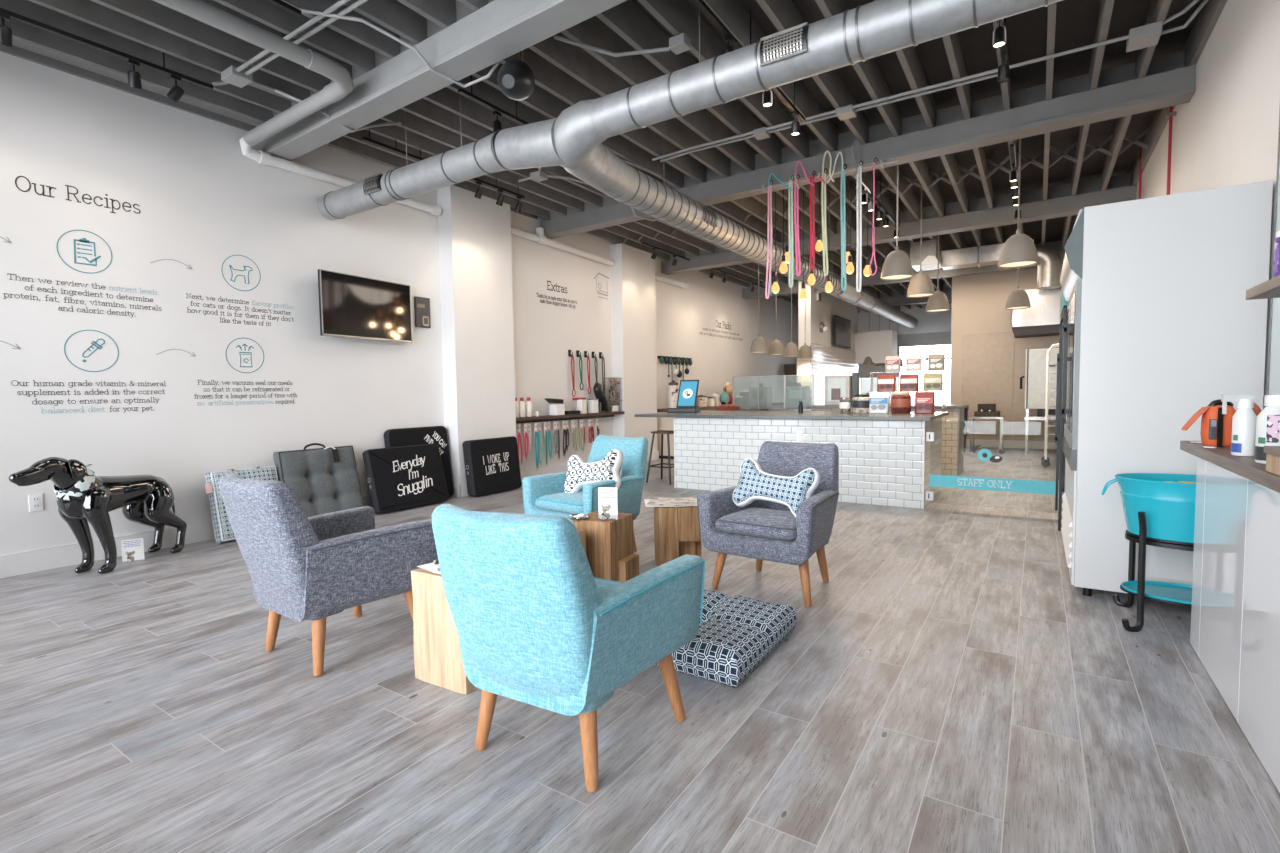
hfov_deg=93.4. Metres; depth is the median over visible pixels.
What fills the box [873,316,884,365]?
pendant lamp
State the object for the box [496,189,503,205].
track spotlight
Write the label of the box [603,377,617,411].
wire basket
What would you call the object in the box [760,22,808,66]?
grille
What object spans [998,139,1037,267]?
pendant lamp
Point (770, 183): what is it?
leash
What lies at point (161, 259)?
decal
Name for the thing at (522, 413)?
bottle
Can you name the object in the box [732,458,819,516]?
pillow
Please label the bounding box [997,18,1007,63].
track
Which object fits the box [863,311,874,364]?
pendant lamp
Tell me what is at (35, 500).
socket
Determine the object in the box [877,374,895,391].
pouch
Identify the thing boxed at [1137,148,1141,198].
pipe
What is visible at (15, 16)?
track
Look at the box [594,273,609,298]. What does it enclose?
decal
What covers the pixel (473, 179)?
track
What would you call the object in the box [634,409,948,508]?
counter
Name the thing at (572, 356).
lead
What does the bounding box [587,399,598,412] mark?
display box
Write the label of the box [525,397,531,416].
bottle
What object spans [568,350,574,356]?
hook
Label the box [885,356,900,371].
pouch
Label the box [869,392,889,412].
pouch
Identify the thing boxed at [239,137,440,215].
drain pipe
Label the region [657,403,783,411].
countertop
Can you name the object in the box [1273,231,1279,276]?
bottle
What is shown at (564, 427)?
leash
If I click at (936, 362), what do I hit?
pouch
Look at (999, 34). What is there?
track spotlight
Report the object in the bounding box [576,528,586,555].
stump
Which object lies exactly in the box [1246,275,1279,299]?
display shelf
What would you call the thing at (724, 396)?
cushion
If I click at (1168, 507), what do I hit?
tub
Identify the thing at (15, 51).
trim
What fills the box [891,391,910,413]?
jar
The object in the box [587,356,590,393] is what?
lead
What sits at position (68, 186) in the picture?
decal
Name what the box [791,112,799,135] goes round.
track spotlight
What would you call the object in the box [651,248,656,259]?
track spotlight
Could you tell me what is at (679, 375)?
toy
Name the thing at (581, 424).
leash
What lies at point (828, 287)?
bulb
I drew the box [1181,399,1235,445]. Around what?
pouch
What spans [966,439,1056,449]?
baseboard
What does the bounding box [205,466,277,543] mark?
dog bed
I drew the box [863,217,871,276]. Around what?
bulb
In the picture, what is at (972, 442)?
kitchen table
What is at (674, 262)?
track spotlight
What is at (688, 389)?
tablet stand
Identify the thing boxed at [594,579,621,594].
seat cushion
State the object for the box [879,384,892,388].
picture
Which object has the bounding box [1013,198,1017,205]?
track spotlight
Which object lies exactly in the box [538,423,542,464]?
leash
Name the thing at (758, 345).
pendant lamp
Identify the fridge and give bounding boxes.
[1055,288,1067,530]
[1060,180,1272,595]
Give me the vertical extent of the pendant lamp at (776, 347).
1.825 m
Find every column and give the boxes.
[437,185,515,483]
[610,243,657,451]
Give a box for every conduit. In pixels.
[212,0,401,131]
[300,9,500,87]
[518,160,661,221]
[554,33,690,56]
[652,0,1207,161]
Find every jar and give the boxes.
[839,397,850,412]
[852,394,869,412]
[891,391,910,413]
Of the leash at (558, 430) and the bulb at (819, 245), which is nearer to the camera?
the bulb at (819, 245)
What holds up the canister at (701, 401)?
on the countertop at (663, 423)
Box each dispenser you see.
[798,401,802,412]
[825,373,858,404]
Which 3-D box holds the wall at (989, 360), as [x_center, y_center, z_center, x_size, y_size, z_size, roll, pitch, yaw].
[7.477,-0.790,11.683,2.230,2.120,0.014,1,4,33]
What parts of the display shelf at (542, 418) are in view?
hook rail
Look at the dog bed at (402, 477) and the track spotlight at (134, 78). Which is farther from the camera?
the dog bed at (402, 477)
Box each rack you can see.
[658,356,691,365]
[1041,343,1058,466]
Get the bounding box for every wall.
[0,38,797,555]
[798,281,857,350]
[810,343,857,405]
[858,301,951,404]
[950,265,1062,440]
[961,331,1058,440]
[1136,0,1279,408]
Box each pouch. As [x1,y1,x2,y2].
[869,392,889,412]
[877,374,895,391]
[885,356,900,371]
[900,374,918,391]
[906,355,921,370]
[915,392,934,413]
[923,373,942,390]
[928,354,944,370]
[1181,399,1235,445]
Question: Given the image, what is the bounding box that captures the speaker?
[498,50,534,99]
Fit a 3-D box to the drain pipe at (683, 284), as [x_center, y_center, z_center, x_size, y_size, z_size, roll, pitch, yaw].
[0.525,-2.730,11.264,0.138,0.140,1.380,1,4,33]
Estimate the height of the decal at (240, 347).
0.601 m
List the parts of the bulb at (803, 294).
bulb glass, cord, cord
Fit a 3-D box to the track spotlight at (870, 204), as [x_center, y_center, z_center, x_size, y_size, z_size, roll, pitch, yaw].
[2.751,-2.656,7.187,0.072,0.170,0.071,1,4,33]
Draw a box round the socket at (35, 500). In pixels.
[32,497,39,508]
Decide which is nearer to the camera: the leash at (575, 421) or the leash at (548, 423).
the leash at (548, 423)
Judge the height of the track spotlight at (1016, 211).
0.170 m
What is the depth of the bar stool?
7.97 m
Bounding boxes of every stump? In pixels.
[572,511,638,581]
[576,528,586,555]
[654,506,701,565]
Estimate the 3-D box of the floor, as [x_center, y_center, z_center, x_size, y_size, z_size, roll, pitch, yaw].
[3.204,0.684,9.376,7.120,0.120,21.220,1,4,33]
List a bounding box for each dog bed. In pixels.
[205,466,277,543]
[273,443,364,516]
[362,443,448,513]
[384,426,453,496]
[462,436,521,496]
[654,590,796,686]
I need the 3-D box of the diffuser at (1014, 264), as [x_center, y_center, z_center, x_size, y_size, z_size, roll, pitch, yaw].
[3.569,-1.539,5.703,0.304,0.001,0.304,1,4,33]
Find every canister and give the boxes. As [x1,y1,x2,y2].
[668,380,677,407]
[696,395,707,406]
[707,397,713,406]
[711,394,718,405]
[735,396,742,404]
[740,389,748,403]
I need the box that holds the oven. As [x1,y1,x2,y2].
[1020,348,1058,452]
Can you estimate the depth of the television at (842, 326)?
14.80 m
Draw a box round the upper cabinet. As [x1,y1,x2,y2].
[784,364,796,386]
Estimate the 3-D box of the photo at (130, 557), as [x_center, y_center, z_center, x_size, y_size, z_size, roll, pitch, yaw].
[-3.784,0.966,4.482,0.057,0.080,0.002,-3,4,-28]
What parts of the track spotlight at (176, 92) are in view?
stem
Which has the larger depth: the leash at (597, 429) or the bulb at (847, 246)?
the leash at (597, 429)
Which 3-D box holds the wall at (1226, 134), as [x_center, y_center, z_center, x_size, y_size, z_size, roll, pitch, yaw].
[6.087,-1.256,7.349,0.150,3.900,21.220,1,4,33]
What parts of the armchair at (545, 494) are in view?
frame, backrest, leg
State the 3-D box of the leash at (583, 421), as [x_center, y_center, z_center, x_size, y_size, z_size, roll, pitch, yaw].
[-0.847,0.101,9.136,0.017,0.411,0.068,1,4,33]
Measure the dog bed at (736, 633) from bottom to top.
0.152 m
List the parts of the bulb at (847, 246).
bulb glass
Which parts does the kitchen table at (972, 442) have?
leg, leg, leg, leg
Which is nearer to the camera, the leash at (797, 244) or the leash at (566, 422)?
the leash at (797, 244)
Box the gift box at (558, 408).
[544,398,564,414]
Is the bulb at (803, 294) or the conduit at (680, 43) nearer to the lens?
the conduit at (680, 43)
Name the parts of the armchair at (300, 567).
leg, backrest, leg, frame, leg, leg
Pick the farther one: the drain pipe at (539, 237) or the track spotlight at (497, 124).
the drain pipe at (539, 237)
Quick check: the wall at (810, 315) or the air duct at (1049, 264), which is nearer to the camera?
the air duct at (1049, 264)
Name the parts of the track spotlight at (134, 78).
stem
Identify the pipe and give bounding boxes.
[155,0,353,145]
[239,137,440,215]
[511,226,614,265]
[655,273,688,288]
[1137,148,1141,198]
[1166,106,1176,194]
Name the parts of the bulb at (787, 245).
bulb glass, cord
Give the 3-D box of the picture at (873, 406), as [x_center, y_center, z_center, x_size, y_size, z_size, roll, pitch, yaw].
[2.722,-0.222,6.896,0.163,0.065,0.001,1,4,33]
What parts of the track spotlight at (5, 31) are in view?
stem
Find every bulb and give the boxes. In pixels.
[772,192,778,292]
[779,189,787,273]
[785,191,788,262]
[799,190,806,299]
[808,270,815,284]
[815,182,822,251]
[825,275,832,292]
[846,180,853,273]
[846,245,850,262]
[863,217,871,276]
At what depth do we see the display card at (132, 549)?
4.49 m
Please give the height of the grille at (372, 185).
0.151 m
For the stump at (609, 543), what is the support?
on the floor
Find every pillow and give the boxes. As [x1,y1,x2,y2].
[564,449,622,492]
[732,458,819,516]
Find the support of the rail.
attached to the ceiling
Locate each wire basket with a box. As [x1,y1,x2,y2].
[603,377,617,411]
[609,377,621,411]
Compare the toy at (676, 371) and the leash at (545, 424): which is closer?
the leash at (545, 424)
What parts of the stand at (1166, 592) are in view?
leg, leg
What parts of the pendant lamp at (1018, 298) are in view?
lamp shade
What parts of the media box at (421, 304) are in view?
port frame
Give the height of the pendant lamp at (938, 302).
1.355 m
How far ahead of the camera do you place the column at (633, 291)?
10.08 m
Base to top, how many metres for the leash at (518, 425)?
0.551 m
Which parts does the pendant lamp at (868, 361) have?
lamp shade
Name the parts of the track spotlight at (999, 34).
stem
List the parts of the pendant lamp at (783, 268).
cord, cord, bulb glass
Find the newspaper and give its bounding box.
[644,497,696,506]
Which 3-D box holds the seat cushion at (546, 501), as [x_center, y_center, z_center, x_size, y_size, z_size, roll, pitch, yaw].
[-0.438,0.547,4.398,0.518,0.113,0.460,2,4,39]
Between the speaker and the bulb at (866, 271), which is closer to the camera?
the speaker
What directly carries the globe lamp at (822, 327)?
attached to the wall at (810, 315)
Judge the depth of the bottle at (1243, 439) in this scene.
2.18 m
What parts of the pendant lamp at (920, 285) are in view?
lamp shade, cord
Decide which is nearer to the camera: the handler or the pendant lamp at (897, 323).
the handler
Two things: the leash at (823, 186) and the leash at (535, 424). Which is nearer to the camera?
the leash at (823, 186)
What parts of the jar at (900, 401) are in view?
lid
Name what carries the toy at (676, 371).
hanging from the rack at (663, 359)
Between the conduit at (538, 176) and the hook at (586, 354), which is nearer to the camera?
the conduit at (538, 176)
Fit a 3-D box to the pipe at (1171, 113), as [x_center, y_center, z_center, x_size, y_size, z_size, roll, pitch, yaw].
[4.587,-2.096,5.235,0.064,1.460,0.030,1,4,33]
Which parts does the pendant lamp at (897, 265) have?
lamp shade, cord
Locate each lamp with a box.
[750,263,767,352]
[768,271,784,354]
[783,288,799,356]
[797,284,812,358]
[815,291,821,300]
[819,322,827,331]
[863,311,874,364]
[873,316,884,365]
[881,165,912,280]
[897,323,902,366]
[907,189,933,297]
[926,235,949,311]
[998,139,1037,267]
[1005,226,1030,309]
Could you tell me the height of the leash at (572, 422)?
0.431 m
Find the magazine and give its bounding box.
[417,560,440,573]
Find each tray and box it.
[565,410,579,413]
[716,404,739,410]
[1121,581,1191,604]
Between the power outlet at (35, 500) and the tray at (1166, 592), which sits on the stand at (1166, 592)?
the tray at (1166, 592)
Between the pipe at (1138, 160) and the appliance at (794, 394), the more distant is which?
the appliance at (794, 394)
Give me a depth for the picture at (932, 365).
6.93 m
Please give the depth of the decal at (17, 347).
4.14 m
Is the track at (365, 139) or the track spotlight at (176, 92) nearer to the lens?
the track spotlight at (176, 92)
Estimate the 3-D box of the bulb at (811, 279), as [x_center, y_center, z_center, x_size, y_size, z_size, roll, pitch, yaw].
[2.096,-2.304,7.372,0.096,1.144,0.094,1,4,33]
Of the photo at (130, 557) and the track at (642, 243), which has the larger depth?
the track at (642, 243)
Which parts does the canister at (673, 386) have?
lid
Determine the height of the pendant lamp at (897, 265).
1.330 m
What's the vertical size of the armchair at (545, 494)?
0.861 m
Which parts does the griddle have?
lid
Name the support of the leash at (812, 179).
hanging from the rail
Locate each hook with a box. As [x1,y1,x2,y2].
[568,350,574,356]
[576,350,582,356]
[584,351,589,357]
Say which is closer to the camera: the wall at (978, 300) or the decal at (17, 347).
the decal at (17, 347)
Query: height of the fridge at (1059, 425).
2.050 m
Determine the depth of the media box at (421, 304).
6.83 m
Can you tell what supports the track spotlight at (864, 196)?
hanging from the track at (867, 191)
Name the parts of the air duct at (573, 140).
hanger rod, hanger rod, hanger rod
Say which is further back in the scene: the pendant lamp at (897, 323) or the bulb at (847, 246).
the pendant lamp at (897, 323)
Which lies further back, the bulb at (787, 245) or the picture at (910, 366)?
the bulb at (787, 245)
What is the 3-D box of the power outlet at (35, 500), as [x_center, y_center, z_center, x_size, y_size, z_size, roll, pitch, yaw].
[-4.243,0.535,4.240,0.010,0.120,0.072,1,4,33]
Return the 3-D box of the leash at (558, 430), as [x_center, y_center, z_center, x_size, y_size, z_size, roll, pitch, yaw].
[-1.166,0.203,8.655,0.017,0.551,0.056,1,4,33]
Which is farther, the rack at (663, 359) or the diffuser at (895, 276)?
the rack at (663, 359)
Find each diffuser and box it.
[882,275,911,278]
[909,294,932,296]
[1000,261,1035,266]
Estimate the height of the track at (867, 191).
0.367 m
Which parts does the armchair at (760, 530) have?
leg, leg, frame, backrest, leg, leg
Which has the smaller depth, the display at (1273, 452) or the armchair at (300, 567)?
the display at (1273, 452)
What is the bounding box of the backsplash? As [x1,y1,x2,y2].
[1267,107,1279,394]
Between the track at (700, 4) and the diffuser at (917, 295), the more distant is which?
the diffuser at (917, 295)
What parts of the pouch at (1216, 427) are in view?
handle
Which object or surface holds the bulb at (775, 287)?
hanging from the ceiling
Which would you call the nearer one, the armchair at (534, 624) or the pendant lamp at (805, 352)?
the armchair at (534, 624)
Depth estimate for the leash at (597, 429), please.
9.36 m
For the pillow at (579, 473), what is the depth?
4.34 m
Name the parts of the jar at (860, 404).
lid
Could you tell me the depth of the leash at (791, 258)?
6.32 m
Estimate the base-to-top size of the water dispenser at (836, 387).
0.500 m
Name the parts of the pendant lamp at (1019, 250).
lamp shade, cord, cord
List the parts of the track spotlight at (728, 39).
stem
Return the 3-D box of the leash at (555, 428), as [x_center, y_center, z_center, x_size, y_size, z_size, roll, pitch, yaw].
[-1.194,0.174,8.556,0.017,0.481,0.074,1,4,33]
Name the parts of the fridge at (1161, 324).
door handle, door glass, kick panel, door frame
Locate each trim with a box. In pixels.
[0,44,537,218]
[797,358,809,385]
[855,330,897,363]
[898,331,950,346]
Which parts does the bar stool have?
leg, leg, seat, leg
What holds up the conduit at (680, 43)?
attached to the ceiling
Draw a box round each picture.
[871,404,885,409]
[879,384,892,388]
[887,365,897,368]
[902,384,915,388]
[908,364,918,368]
[917,404,931,409]
[926,383,939,387]
[930,363,941,367]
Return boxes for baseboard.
[0,451,658,578]
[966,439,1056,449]
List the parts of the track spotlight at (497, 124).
stem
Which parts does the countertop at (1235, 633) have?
gloss panel, gloss panel, gloss panel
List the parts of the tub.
loop handle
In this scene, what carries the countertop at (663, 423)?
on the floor
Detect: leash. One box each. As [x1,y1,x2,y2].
[517,424,522,465]
[524,424,528,460]
[528,423,530,449]
[534,423,538,470]
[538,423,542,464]
[544,422,547,465]
[547,422,551,459]
[554,422,557,455]
[557,421,559,459]
[563,421,566,457]
[565,421,568,451]
[571,420,574,448]
[574,420,577,451]
[580,420,583,451]
[582,420,584,445]
[588,419,591,442]
[590,419,593,441]
[596,419,599,435]
[765,173,791,298]
[788,175,799,287]
[794,161,813,275]
[810,171,824,269]
[821,151,833,275]
[827,152,846,290]
[851,140,862,291]
[869,157,877,275]
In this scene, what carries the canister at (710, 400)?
on the countertop at (663, 423)
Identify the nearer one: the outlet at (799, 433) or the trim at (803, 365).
the outlet at (799, 433)
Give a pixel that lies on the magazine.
(434, 567)
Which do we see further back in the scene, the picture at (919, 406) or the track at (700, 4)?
the picture at (919, 406)
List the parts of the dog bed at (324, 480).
carry handle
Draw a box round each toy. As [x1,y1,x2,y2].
[674,360,678,374]
[677,361,681,377]
[723,382,732,403]
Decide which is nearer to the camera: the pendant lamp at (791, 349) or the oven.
the oven
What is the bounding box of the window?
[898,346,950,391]
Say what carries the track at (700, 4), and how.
hanging from the ceiling
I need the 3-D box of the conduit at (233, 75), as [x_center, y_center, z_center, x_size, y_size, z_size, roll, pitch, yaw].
[-2.007,-2.507,4.472,1.961,0.252,1.282,1,4,33]
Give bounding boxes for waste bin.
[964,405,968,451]
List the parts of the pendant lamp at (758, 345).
cord, cord, lamp shade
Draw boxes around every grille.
[363,173,382,194]
[704,207,717,226]
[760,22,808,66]
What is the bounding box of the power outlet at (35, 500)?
[28,494,43,511]
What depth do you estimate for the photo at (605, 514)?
3.59 m
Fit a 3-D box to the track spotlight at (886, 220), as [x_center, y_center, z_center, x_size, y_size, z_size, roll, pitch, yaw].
[3.218,-2.703,7.896,0.072,0.170,0.071,1,4,33]
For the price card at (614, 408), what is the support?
on the display shelf at (542, 418)
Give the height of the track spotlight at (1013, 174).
0.170 m
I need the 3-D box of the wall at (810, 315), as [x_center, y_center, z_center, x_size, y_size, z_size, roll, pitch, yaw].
[4.732,-1.667,14.942,0.270,3.900,4.100,1,4,33]
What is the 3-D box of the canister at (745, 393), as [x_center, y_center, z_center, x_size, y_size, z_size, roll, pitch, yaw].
[2.419,-0.680,13.834,0.265,0.340,0.265,1,4,33]
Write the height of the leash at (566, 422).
0.451 m
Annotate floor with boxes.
[0,447,1279,852]
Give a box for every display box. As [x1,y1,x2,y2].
[572,397,586,413]
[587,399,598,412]
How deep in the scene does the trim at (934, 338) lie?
17.54 m
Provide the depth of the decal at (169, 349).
4.92 m
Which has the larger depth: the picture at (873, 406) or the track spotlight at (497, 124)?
the picture at (873, 406)
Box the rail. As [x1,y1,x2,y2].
[750,160,897,192]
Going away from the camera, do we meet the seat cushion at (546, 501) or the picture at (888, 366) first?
the seat cushion at (546, 501)
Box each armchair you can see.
[218,474,437,675]
[432,504,704,791]
[522,435,647,551]
[697,441,838,606]
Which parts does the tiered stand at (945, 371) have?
panel, panel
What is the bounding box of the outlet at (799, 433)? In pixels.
[796,430,802,440]
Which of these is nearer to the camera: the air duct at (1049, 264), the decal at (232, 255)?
the decal at (232, 255)
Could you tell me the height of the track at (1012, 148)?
0.367 m
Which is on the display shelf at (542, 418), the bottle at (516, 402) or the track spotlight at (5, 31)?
the bottle at (516, 402)
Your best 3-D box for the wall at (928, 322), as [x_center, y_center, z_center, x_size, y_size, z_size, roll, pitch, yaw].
[8.963,-1.904,18.046,6.820,3.900,0.150,1,4,33]
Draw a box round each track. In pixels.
[0,8,212,89]
[265,0,301,16]
[362,129,423,160]
[458,75,529,124]
[470,178,524,198]
[641,239,689,260]
[692,0,804,122]
[710,268,764,287]
[856,172,898,226]
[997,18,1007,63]
[1010,140,1016,170]
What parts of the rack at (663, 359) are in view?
rail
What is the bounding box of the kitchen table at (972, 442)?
[969,415,1004,451]
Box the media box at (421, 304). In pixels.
[414,296,430,327]
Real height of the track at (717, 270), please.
0.367 m
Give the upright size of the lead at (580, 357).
0.532 m
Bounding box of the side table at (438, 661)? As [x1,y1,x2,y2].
[412,568,478,694]
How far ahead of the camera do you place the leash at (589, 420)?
9.20 m
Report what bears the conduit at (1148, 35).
attached to the ceiling
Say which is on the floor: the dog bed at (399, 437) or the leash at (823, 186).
the dog bed at (399, 437)
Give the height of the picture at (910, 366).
0.051 m
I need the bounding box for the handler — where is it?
[910,239,942,270]
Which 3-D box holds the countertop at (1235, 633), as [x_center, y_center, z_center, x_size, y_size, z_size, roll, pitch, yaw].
[1.501,0.656,0.938,0.373,0.933,4.380,1,4,33]
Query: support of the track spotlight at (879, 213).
hanging from the track at (867, 191)
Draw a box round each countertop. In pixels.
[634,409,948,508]
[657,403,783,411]
[657,403,783,458]
[807,404,967,475]
[1180,441,1279,792]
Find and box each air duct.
[317,0,1062,327]
[941,238,1061,288]
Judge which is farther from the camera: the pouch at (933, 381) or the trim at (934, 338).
the trim at (934, 338)
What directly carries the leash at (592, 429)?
hanging from the display shelf at (542, 418)
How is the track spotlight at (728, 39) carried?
hanging from the track at (700, 4)
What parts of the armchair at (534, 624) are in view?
leg, backrest, frame, leg, leg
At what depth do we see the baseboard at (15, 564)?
4.53 m
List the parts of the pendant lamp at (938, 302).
lamp shade, cord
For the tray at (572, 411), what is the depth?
8.84 m
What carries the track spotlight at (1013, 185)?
hanging from the track at (1012, 148)
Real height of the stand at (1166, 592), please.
0.594 m
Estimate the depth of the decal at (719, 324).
13.35 m
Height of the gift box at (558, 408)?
0.240 m
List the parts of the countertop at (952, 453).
corner post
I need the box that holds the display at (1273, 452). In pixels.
[1264,446,1279,475]
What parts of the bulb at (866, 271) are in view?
bulb glass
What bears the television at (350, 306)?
attached to the wall at (202, 202)
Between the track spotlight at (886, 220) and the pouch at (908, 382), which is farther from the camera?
the track spotlight at (886, 220)
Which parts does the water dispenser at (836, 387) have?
door panel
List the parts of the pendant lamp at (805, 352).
lamp shade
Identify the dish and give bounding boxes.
[568,514,588,519]
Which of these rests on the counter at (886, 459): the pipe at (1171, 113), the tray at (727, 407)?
the tray at (727, 407)
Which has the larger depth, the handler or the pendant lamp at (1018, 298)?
the handler
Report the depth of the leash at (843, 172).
6.03 m
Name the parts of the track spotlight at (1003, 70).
stem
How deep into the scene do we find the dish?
3.60 m
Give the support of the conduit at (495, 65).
attached to the ceiling
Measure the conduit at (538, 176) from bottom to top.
0.252 m
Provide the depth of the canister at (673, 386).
11.02 m
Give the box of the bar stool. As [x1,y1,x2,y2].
[646,430,673,484]
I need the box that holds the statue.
[9,457,186,573]
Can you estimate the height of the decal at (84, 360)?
0.621 m
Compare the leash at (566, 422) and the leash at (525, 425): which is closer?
the leash at (525, 425)
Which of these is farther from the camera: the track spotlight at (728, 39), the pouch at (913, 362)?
the pouch at (913, 362)
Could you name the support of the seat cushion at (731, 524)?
on the armchair at (760, 530)
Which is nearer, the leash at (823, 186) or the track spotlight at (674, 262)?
the leash at (823, 186)
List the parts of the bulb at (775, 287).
cord, cord, bulb glass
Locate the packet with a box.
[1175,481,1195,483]
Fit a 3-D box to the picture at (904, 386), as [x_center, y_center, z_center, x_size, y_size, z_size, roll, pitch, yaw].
[3.090,-0.462,6.938,0.148,0.054,0.001,1,4,33]
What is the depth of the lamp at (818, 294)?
13.33 m
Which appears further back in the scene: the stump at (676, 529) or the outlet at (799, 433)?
the outlet at (799, 433)
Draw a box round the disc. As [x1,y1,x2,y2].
[1252,403,1260,415]
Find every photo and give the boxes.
[125,551,134,561]
[600,504,610,518]
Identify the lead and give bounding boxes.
[571,355,575,396]
[579,355,583,389]
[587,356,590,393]
[594,356,597,382]
[602,357,604,394]
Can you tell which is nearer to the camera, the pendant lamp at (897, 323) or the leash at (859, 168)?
the leash at (859, 168)
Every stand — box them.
[593,383,608,412]
[668,380,699,411]
[866,370,946,412]
[1112,512,1193,631]
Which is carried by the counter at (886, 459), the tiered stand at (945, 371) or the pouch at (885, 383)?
the tiered stand at (945, 371)
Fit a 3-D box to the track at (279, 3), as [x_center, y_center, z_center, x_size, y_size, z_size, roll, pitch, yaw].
[-2.443,-2.612,3.020,0.036,0.367,1.440,1,4,33]
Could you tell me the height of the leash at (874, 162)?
1.120 m
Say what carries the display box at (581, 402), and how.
on the display shelf at (542, 418)
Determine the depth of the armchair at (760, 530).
3.56 m
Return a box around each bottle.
[515,398,518,417]
[519,397,525,416]
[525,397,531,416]
[1221,394,1256,455]
[1255,395,1279,463]
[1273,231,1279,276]
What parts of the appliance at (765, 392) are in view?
panel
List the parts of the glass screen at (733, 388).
post, post, post, post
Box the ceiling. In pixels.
[0,0,1226,314]
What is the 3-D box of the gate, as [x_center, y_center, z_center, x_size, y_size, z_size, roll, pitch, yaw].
[3.309,0.374,5.711,1.100,0.852,0.043,1,4,33]
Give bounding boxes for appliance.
[749,383,771,408]
[786,383,809,408]
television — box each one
[318,269,411,342]
[834,315,850,348]
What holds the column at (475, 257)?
on the floor
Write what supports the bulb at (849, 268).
hanging from the ceiling
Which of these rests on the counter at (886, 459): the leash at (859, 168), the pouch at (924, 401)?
the pouch at (924, 401)
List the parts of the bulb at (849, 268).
bulb glass, cord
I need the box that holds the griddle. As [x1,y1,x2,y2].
[974,404,999,416]
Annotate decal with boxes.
[0,340,19,348]
[3,230,161,316]
[11,330,164,413]
[15,176,140,213]
[150,259,191,268]
[156,349,195,356]
[186,255,293,325]
[194,338,296,405]
[536,281,576,307]
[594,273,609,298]
[700,320,742,340]
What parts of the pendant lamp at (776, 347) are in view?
lamp shade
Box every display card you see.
[121,538,144,561]
[598,487,617,519]
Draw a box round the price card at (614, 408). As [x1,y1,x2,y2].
[612,405,618,411]
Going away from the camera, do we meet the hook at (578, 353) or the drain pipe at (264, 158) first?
the drain pipe at (264, 158)
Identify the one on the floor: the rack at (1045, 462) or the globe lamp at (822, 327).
the rack at (1045, 462)
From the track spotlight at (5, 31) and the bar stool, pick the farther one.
the bar stool
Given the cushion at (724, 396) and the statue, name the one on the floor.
the statue
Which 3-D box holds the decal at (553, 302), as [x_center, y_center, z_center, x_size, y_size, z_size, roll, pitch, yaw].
[-1.201,-1.921,8.791,0.001,0.344,0.891,1,4,33]
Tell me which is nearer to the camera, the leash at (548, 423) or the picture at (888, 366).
the picture at (888, 366)
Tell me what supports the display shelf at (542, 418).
attached to the wall at (202, 202)
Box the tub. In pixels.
[1101,473,1195,544]
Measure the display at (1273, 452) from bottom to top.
0.075 m
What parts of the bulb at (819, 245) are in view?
bulb glass, cord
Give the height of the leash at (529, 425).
0.360 m
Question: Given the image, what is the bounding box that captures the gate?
[925,420,1058,515]
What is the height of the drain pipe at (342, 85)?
0.152 m
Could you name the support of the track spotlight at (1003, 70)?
hanging from the track at (1003, 49)
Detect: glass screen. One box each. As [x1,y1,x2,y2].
[732,374,813,408]
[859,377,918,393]
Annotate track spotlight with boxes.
[0,12,11,46]
[127,59,141,88]
[166,74,183,102]
[474,181,482,198]
[493,111,501,132]
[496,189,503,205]
[515,196,522,211]
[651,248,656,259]
[671,255,676,265]
[723,35,732,53]
[763,90,772,106]
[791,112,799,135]
[862,187,866,203]
[868,195,872,211]
[876,205,881,219]
[883,213,888,226]
[993,19,1005,47]
[997,53,1008,82]
[1009,163,1017,181]
[1010,180,1017,188]
[1012,188,1017,198]
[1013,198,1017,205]
[1014,206,1020,218]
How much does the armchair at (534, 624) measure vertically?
0.861 m
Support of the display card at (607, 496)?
on the stump at (609, 543)
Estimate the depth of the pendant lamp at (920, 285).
7.59 m
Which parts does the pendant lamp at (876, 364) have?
lamp shade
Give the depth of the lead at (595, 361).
9.51 m
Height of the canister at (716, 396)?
0.260 m
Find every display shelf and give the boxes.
[516,411,624,423]
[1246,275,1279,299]
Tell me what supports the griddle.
on the kitchen table at (972, 442)
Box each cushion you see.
[535,490,583,513]
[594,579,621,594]
[715,508,797,540]
[720,391,728,404]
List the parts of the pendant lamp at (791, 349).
lamp shade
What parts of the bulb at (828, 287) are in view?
bulb glass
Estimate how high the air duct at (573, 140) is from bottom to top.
0.882 m
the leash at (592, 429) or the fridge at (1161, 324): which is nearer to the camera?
the fridge at (1161, 324)
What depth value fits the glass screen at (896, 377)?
9.14 m
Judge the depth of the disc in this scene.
2.28 m
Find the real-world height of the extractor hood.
0.800 m
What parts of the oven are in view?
door handle, leg, door, under burner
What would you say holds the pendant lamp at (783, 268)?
hanging from the conduit
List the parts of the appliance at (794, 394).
panel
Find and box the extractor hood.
[1010,287,1062,337]

